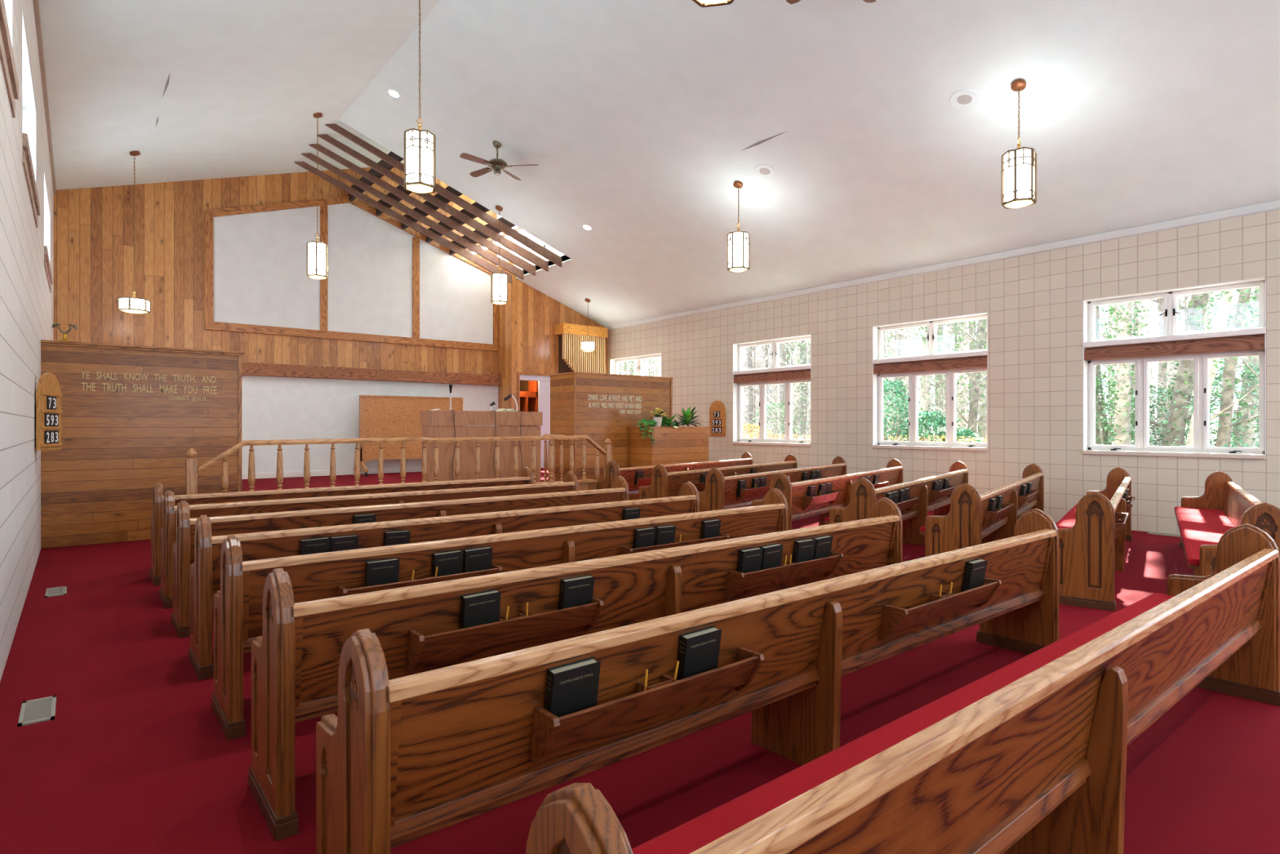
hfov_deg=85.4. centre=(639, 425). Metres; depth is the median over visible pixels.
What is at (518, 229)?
strip light
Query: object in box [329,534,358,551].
hymnal
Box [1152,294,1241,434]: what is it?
tree
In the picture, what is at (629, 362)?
tree
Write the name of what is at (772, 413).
shrub
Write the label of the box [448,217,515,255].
joist
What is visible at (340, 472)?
baseboard
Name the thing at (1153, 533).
floor vent
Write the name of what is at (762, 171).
grille
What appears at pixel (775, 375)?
window
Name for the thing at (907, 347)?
tree
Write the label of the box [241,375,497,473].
wall
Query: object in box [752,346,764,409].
tree
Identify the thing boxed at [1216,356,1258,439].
tree
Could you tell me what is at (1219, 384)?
tree
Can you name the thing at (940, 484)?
hymnal
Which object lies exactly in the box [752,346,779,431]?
tree
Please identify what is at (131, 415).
wall
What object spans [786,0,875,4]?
ceiling fan
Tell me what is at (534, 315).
wall
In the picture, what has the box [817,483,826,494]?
hymnal
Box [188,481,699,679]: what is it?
pew
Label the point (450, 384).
microphone
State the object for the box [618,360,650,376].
shrub
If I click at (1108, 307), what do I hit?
tree
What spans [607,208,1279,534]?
wall
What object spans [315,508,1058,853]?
pew
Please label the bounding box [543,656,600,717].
hymnal
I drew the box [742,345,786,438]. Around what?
tree
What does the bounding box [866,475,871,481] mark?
hymnal
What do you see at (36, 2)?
trim
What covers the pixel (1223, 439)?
tree
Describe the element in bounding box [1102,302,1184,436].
tree
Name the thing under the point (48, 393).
hymn board
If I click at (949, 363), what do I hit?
window
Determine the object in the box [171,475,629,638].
pew
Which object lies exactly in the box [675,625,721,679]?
hymnal
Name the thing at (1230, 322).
tree
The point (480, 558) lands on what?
hymnal
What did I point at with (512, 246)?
ceiling slat
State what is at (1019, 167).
pendant lantern
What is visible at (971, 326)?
tree
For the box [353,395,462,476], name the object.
board
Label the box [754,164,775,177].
ceiling speaker
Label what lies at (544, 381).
door
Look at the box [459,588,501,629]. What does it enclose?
hymnal
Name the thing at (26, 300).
wall
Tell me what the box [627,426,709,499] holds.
planter
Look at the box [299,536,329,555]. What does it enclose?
hymnal
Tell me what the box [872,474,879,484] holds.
hymnal
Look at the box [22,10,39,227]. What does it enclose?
window
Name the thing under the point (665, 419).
plant
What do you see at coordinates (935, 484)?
hymnal
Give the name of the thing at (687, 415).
plant
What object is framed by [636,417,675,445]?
ivy plant
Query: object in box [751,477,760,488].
hymnal
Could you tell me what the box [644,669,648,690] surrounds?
pencil
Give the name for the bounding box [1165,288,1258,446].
tree
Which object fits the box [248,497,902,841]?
pew
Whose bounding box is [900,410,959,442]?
shrub
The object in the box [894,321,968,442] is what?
tree
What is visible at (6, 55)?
window
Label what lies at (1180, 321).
tree
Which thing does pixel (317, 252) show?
pendant lantern
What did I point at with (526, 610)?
pencil
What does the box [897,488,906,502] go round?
hymnal
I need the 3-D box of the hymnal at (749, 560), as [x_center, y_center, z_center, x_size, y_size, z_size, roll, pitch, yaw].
[0.586,0.760,3.727,0.157,0.204,0.066,0,0,-39]
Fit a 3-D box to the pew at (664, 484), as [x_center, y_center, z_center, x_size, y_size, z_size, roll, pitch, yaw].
[1.337,0.919,10.460,0.561,0.862,3.912,0,0,38]
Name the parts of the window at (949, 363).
sash, sash, sill, sill, sash, sash, sash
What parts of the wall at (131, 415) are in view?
corner trim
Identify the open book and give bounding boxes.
[495,408,515,411]
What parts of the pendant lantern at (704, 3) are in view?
glass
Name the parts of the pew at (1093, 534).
panel, panel, rail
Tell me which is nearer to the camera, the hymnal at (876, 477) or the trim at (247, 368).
the hymnal at (876, 477)
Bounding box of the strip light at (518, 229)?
[466,226,525,254]
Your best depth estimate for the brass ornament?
7.77 m
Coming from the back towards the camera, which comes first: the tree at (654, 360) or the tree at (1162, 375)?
the tree at (654, 360)
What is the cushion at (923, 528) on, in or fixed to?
on the pew at (968, 522)
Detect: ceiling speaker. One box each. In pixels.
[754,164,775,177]
[949,88,979,108]
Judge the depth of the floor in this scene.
2.87 m
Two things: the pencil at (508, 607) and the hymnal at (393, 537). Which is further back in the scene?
the hymnal at (393, 537)
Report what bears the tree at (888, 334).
on the ground
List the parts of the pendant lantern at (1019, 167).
glass, stem, lamp shade, frame, chain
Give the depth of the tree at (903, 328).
36.63 m
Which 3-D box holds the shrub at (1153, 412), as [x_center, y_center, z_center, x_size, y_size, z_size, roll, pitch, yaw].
[10.206,0.176,13.604,1.872,1.954,2.055,0,0,-39]
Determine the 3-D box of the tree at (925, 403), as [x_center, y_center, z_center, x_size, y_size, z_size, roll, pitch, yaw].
[6.348,-3.611,16.293,2.946,9.362,3.737,0,0,12]
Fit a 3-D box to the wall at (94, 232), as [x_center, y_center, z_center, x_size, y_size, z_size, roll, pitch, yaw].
[-6.666,-2.538,14.103,8.230,7.777,0.150,0,0,-39]
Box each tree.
[618,361,633,374]
[621,360,628,374]
[622,360,636,374]
[626,360,644,375]
[628,357,661,376]
[630,360,661,375]
[644,358,653,376]
[646,357,660,376]
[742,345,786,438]
[742,346,749,438]
[744,339,809,439]
[747,343,800,436]
[747,346,755,435]
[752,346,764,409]
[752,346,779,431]
[754,341,792,407]
[760,344,780,435]
[764,343,789,435]
[770,339,808,439]
[773,342,807,439]
[777,351,781,432]
[778,340,801,408]
[778,342,789,364]
[800,339,810,439]
[883,320,969,436]
[883,324,980,441]
[883,329,963,440]
[885,328,933,411]
[886,329,910,439]
[888,328,908,440]
[893,326,932,432]
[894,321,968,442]
[902,326,938,435]
[905,324,943,440]
[911,318,986,442]
[918,318,986,441]
[962,320,977,429]
[968,320,977,434]
[973,320,975,350]
[1095,292,1257,446]
[1095,305,1115,444]
[1098,299,1150,444]
[1099,302,1156,430]
[1099,302,1157,422]
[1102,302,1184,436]
[1109,302,1239,430]
[1111,297,1238,444]
[1131,286,1258,447]
[1131,299,1158,445]
[1151,295,1219,408]
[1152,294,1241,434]
[1153,294,1235,417]
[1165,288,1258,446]
[1201,291,1248,445]
[1208,286,1258,447]
[1212,288,1236,431]
[1213,369,1258,444]
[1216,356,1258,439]
[1217,291,1242,391]
[1241,287,1258,447]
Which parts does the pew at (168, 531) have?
panel, rail, backrest, panel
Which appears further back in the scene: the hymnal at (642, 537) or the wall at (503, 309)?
the wall at (503, 309)
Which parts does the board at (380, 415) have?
panel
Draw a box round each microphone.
[448,383,455,480]
[489,401,496,478]
[503,394,523,466]
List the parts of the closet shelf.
panel, panel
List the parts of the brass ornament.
arm, arm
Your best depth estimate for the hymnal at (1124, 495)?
6.83 m
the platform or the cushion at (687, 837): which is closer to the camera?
the cushion at (687, 837)
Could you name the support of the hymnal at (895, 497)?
in the pew at (863, 494)
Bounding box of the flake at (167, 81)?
[162,74,169,97]
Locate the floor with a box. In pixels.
[0,499,1279,853]
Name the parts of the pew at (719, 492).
panel, seat, backrest, rail, panel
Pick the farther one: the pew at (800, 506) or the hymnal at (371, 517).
the pew at (800, 506)
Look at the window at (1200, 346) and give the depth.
8.72 m
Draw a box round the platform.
[241,467,598,491]
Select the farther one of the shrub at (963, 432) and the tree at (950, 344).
the tree at (950, 344)
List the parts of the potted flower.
pot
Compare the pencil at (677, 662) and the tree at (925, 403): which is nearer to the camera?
the pencil at (677, 662)
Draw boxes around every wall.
[0,0,53,681]
[40,339,244,548]
[53,167,497,478]
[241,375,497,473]
[497,266,508,426]
[501,231,569,277]
[508,261,607,426]
[520,380,528,391]
[548,371,672,481]
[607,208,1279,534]
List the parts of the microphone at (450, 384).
cord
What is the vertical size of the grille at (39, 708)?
0.006 m
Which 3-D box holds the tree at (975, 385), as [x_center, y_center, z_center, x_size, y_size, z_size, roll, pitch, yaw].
[7.971,-3.443,16.118,2.980,9.020,3.549,0,0,15]
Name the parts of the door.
frame, frame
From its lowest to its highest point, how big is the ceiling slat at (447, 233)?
1.746 m
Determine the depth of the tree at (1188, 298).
27.28 m
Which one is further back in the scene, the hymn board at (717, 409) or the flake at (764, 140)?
the hymn board at (717, 409)
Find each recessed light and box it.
[386,88,401,98]
[581,224,592,231]
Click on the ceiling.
(637, 118)
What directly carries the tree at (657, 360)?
on the ground
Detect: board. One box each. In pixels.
[35,372,62,450]
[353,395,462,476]
[709,400,725,435]
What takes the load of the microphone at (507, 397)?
on the platform
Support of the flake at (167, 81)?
attached to the ceiling
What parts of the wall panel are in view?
frame rail, frame rail, frame rail, frame rail, frame rail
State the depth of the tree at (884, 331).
18.76 m
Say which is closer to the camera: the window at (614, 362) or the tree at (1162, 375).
the window at (614, 362)
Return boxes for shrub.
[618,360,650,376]
[633,357,661,376]
[742,422,773,438]
[748,401,800,439]
[883,378,921,440]
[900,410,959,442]
[939,427,982,442]
[1095,377,1164,445]
[1111,384,1216,446]
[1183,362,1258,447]
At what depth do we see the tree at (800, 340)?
35.55 m
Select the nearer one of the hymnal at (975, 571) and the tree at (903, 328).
the hymnal at (975, 571)
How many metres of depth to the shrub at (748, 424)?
21.04 m
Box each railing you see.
[185,435,612,494]
[542,434,564,481]
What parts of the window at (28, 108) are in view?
frame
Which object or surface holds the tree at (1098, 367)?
on the ground
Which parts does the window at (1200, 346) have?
sash, sash, sash, sill, sill, sash, sash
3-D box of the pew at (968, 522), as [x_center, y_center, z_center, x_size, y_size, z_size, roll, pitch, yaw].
[3.840,0.919,7.489,0.561,0.862,3.912,0,0,37]
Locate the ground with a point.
(1214, 427)
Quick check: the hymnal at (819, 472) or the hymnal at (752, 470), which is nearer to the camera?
the hymnal at (819, 472)
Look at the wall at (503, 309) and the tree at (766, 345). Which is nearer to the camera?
the wall at (503, 309)
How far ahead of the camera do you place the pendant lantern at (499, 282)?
12.83 m
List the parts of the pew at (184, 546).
panel, rail, backrest, panel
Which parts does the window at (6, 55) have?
frame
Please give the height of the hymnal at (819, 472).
0.205 m
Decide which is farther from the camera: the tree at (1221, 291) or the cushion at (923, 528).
the tree at (1221, 291)
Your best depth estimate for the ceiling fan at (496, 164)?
10.81 m
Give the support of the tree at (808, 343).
on the ground
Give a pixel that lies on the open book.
(501, 409)
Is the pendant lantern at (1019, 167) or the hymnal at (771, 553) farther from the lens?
the pendant lantern at (1019, 167)
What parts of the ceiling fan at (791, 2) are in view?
blade, blade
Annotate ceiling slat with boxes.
[294,161,511,283]
[301,152,523,279]
[308,143,535,275]
[316,133,548,271]
[324,123,561,266]
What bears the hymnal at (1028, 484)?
in the pew at (968, 522)
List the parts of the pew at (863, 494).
panel, seat, rail, backrest, panel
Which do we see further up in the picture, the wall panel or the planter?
the wall panel
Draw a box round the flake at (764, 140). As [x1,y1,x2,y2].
[742,131,785,150]
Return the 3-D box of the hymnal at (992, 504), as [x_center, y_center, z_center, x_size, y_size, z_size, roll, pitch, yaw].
[3.197,0.761,6.309,0.066,0.205,0.158,0,0,37]
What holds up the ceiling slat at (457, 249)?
attached to the ceiling
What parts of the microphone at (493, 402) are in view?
cord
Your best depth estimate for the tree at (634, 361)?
62.59 m
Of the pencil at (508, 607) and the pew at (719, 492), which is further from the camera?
the pew at (719, 492)
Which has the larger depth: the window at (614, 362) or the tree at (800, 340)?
the tree at (800, 340)
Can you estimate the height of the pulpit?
1.235 m
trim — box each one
[32,0,56,195]
[241,362,501,385]
[604,200,1279,329]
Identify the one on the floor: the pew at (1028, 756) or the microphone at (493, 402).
the pew at (1028, 756)
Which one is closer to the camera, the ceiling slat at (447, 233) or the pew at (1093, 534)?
the pew at (1093, 534)
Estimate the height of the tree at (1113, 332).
13.328 m
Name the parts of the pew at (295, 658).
panel, seat, backrest, rail, panel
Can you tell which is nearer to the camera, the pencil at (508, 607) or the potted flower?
the pencil at (508, 607)
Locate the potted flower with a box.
[648,408,668,426]
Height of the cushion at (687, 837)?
0.054 m
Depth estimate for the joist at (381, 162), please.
13.12 m
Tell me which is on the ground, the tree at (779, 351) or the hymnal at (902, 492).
the tree at (779, 351)
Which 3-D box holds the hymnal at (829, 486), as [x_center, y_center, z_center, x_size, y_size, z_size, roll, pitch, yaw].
[2.163,0.760,7.991,0.066,0.204,0.157,0,0,37]
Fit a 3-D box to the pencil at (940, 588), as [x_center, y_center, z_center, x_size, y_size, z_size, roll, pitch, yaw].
[1.367,0.783,3.159,0.008,0.115,0.022,0,0,-25]
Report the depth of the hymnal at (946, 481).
8.58 m
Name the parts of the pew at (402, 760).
panel, seat, rail, panel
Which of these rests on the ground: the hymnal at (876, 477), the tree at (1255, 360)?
the tree at (1255, 360)
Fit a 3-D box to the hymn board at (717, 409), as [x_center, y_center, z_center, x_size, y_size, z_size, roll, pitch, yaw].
[1.640,-0.159,14.730,0.045,0.750,0.470,0,0,-39]
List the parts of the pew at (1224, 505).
seat, panel, backrest, panel, rail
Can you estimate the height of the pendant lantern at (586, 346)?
1.240 m
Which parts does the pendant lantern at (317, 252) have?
lamp shade, frame, chain, glass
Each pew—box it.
[150,466,533,586]
[159,471,577,608]
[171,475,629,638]
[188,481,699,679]
[211,488,788,740]
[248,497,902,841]
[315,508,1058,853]
[525,523,1279,853]
[595,452,752,495]
[636,453,797,499]
[697,456,846,511]
[751,458,902,529]
[824,461,968,545]
[919,463,1044,556]
[1055,466,1134,611]
[1174,471,1279,576]
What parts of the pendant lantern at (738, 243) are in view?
glass, lamp shade, frame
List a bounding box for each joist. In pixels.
[348,151,404,201]
[374,184,412,216]
[400,186,462,229]
[426,201,489,242]
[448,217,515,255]
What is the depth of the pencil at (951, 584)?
3.21 m
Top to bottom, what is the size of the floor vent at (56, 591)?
0.008 m
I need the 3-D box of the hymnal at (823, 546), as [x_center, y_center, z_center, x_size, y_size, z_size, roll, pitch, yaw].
[1.075,0.758,4.122,0.160,0.206,0.066,0,0,-39]
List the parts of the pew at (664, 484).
panel, backrest, rail, panel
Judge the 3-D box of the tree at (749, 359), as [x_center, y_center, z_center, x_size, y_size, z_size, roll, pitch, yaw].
[5.260,-4.878,36.051,3.508,11.876,3.531,0,0,-39]
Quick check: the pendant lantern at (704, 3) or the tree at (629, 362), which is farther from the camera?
the tree at (629, 362)
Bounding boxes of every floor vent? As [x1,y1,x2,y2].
[17,695,56,726]
[44,586,66,597]
[1146,532,1180,537]
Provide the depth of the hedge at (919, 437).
11.96 m
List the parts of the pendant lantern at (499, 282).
frame, chain, glass, lamp shade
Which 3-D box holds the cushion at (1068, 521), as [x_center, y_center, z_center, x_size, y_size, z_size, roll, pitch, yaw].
[4.384,0.921,6.786,0.418,0.054,3.780,0,0,37]
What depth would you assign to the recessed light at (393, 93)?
10.29 m
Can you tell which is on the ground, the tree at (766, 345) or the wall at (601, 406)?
the tree at (766, 345)
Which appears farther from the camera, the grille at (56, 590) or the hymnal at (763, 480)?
the hymnal at (763, 480)
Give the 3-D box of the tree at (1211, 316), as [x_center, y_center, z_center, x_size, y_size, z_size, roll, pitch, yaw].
[13.025,-4.448,15.936,4.193,11.015,2.961,0,0,26]
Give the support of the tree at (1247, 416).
on the ground
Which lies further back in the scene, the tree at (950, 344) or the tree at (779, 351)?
the tree at (779, 351)
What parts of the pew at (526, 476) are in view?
panel, rail, backrest, panel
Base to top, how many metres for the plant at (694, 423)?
0.544 m
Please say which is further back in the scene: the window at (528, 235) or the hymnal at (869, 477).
the window at (528, 235)
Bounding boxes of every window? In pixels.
[0,0,18,117]
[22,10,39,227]
[44,173,52,292]
[508,226,549,257]
[609,352,661,375]
[732,333,811,446]
[871,311,987,451]
[1082,276,1266,459]
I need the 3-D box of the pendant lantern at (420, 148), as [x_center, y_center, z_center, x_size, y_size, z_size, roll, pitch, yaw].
[-2.185,-3.587,6.881,0.328,2.513,0.314,0,0,-39]
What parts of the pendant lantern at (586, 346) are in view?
frame, lamp shade, chain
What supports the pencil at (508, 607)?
in the pew at (295, 658)
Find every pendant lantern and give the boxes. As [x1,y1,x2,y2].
[117,150,151,313]
[306,112,328,279]
[404,0,435,194]
[490,204,507,304]
[580,297,595,351]
[692,0,733,7]
[727,180,750,271]
[1001,79,1036,208]
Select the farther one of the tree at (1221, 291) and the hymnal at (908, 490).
the tree at (1221, 291)
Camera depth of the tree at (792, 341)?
33.70 m
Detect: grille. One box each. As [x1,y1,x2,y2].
[22,697,52,722]
[47,586,64,595]
[760,168,770,174]
[956,94,972,104]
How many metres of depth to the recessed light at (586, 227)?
12.79 m
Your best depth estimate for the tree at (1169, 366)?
17.66 m
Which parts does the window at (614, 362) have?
sash, sash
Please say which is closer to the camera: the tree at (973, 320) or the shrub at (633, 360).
the shrub at (633, 360)
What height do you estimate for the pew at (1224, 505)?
0.862 m
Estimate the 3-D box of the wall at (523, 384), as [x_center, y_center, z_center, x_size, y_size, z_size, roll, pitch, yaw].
[-3.131,-0.165,17.358,1.140,2.370,1.880,0,0,-39]
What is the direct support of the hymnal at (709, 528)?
in the pew at (238, 603)
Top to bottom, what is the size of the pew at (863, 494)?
0.862 m
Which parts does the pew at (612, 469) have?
panel, seat, backrest, rail, panel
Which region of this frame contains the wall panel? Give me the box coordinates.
[204,195,497,351]
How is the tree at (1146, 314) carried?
on the ground
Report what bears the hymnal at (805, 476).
in the pew at (719, 492)
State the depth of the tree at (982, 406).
17.62 m
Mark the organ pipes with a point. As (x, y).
(571, 358)
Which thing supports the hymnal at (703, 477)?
in the pew at (664, 484)
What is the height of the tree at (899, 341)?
11.028 m
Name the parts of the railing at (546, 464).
handrail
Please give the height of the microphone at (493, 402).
1.376 m
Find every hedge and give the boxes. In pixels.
[742,433,809,439]
[883,435,986,442]
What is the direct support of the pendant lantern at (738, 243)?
hanging from the ceiling
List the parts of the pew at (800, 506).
panel, seat, rail, backrest, panel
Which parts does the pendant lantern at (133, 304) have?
lamp shade, frame, stem, chain, glass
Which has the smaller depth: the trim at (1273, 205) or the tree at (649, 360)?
the trim at (1273, 205)
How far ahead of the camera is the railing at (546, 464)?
11.98 m
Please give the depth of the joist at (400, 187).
14.04 m
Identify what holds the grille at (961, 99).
attached to the ceiling speaker at (964, 98)
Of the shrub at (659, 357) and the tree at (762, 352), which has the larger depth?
the tree at (762, 352)
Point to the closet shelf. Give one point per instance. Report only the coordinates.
(528, 399)
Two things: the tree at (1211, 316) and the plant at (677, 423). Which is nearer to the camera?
the plant at (677, 423)
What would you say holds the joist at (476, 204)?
attached to the ceiling
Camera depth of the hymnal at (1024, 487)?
7.67 m
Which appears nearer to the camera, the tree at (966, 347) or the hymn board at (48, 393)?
the hymn board at (48, 393)
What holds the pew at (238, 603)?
on the floor
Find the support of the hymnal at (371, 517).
in the pew at (184, 546)
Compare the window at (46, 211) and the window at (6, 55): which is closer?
the window at (6, 55)
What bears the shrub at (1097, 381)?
on the ground
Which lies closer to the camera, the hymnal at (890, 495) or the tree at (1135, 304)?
the hymnal at (890, 495)
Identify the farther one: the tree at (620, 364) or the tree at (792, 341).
the tree at (620, 364)
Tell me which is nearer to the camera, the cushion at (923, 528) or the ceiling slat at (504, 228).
the cushion at (923, 528)
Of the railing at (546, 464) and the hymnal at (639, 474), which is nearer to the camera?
the hymnal at (639, 474)
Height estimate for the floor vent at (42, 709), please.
0.008 m
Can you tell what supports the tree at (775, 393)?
on the ground
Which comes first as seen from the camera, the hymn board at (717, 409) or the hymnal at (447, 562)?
the hymnal at (447, 562)
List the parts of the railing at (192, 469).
newel post, handrail, handrail, newel post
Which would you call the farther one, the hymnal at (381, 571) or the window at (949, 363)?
the window at (949, 363)
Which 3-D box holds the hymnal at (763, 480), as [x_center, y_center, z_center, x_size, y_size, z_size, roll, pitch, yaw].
[1.553,0.759,8.841,0.066,0.206,0.159,0,0,37]
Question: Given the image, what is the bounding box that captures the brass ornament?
[52,323,77,341]
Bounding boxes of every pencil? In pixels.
[505,606,509,619]
[525,602,528,616]
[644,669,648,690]
[674,661,679,679]
[939,585,942,595]
[949,582,952,593]
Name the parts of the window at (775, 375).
sash, sash, sill, sill, sash, sash, sash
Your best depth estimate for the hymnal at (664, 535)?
4.55 m
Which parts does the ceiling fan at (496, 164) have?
blade, blade, motor, blade, blade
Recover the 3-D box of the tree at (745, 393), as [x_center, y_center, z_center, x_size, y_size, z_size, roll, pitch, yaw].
[4.339,-4.716,29.573,3.123,11.578,3.229,0,0,-39]
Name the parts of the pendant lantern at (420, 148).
stem, lamp shade, glass, frame, chain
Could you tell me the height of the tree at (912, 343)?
11.009 m
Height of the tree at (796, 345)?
11.161 m
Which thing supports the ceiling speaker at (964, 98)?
attached to the ceiling
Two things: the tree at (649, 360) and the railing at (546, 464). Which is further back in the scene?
the tree at (649, 360)
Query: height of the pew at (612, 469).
0.862 m
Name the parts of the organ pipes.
cornice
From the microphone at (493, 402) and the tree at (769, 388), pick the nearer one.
the microphone at (493, 402)
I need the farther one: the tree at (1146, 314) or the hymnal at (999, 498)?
the tree at (1146, 314)
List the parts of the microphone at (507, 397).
cord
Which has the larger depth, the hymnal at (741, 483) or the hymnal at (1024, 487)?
the hymnal at (741, 483)
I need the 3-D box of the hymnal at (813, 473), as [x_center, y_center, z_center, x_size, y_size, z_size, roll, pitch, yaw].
[2.518,0.761,10.109,0.066,0.205,0.158,0,0,37]
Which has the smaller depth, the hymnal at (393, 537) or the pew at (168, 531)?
the hymnal at (393, 537)
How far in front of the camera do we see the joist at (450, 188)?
13.78 m
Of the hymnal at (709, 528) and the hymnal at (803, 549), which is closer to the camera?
the hymnal at (803, 549)
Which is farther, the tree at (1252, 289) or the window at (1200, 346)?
the tree at (1252, 289)
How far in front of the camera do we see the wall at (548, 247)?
15.31 m
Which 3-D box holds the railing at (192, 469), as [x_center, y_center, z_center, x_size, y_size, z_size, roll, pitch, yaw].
[-2.434,0.743,8.567,5.344,1.215,0.240,0,0,-40]
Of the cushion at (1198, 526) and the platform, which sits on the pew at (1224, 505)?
the cushion at (1198, 526)
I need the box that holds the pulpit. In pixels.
[420,409,542,482]
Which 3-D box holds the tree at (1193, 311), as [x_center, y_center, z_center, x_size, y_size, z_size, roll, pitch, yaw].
[9.294,-3.445,12.082,3.271,9.031,2.669,0,0,23]
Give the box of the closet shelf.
[520,380,537,426]
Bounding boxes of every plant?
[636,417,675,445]
[659,414,679,428]
[671,418,684,426]
[675,405,699,426]
[675,407,703,426]
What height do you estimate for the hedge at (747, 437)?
0.987 m
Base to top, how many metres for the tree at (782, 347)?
11.222 m
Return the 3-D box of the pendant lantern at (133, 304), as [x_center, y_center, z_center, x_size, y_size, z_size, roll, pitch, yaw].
[-7.786,-2.988,10.684,0.416,2.497,0.399,0,0,-39]
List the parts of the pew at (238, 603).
panel, seat, rail, backrest, panel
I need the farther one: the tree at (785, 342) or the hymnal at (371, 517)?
the tree at (785, 342)
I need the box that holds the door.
[517,372,550,467]
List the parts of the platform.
skirting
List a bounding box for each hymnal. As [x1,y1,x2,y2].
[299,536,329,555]
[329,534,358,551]
[352,513,376,524]
[364,557,399,586]
[382,529,410,546]
[431,549,462,577]
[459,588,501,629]
[462,546,492,573]
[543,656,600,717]
[558,574,595,609]
[622,507,640,519]
[632,526,656,548]
[634,471,644,484]
[654,524,675,545]
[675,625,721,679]
[699,473,706,482]
[700,518,720,538]
[736,479,746,497]
[736,546,763,573]
[750,468,757,473]
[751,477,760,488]
[759,476,766,487]
[760,542,782,569]
[791,537,815,563]
[801,471,808,479]
[806,485,817,496]
[808,471,817,479]
[812,534,832,559]
[815,470,821,478]
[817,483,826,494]
[825,482,832,493]
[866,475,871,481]
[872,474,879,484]
[885,491,893,501]
[891,490,899,503]
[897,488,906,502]
[903,488,911,501]
[931,480,939,490]
[937,480,942,490]
[942,478,950,488]
[960,558,987,591]
[987,497,996,511]
[995,494,1003,509]
[1019,484,1026,496]
[1025,482,1032,493]
[1121,492,1127,500]
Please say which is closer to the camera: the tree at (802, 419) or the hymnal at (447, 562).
the hymnal at (447, 562)
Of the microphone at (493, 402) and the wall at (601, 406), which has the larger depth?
the wall at (601, 406)
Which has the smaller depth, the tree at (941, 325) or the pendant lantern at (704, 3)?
the pendant lantern at (704, 3)
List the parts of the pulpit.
panel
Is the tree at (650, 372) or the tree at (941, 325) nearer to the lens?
the tree at (941, 325)
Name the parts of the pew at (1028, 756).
panel, backrest, seat, panel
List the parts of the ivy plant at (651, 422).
stem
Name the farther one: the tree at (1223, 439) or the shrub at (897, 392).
the shrub at (897, 392)
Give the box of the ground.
[752,425,1232,446]
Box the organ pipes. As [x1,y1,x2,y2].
[555,323,608,373]
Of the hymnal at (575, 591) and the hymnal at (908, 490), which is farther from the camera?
the hymnal at (908, 490)
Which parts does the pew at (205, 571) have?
panel, rail, backrest, panel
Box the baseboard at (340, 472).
[241,466,422,479]
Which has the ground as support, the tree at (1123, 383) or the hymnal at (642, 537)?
the tree at (1123, 383)
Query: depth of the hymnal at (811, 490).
7.57 m
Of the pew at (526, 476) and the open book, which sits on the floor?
the pew at (526, 476)
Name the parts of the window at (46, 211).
frame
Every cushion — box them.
[631,592,1174,853]
[920,525,925,531]
[1055,503,1077,528]
[1174,506,1235,565]
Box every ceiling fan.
[459,140,537,180]
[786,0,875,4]
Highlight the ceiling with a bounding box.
[38,0,1279,326]
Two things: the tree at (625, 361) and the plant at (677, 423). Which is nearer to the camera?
the plant at (677, 423)
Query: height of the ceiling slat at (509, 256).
1.746 m
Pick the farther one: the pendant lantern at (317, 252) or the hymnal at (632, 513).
the pendant lantern at (317, 252)
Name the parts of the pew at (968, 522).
panel, seat, rail, backrest, panel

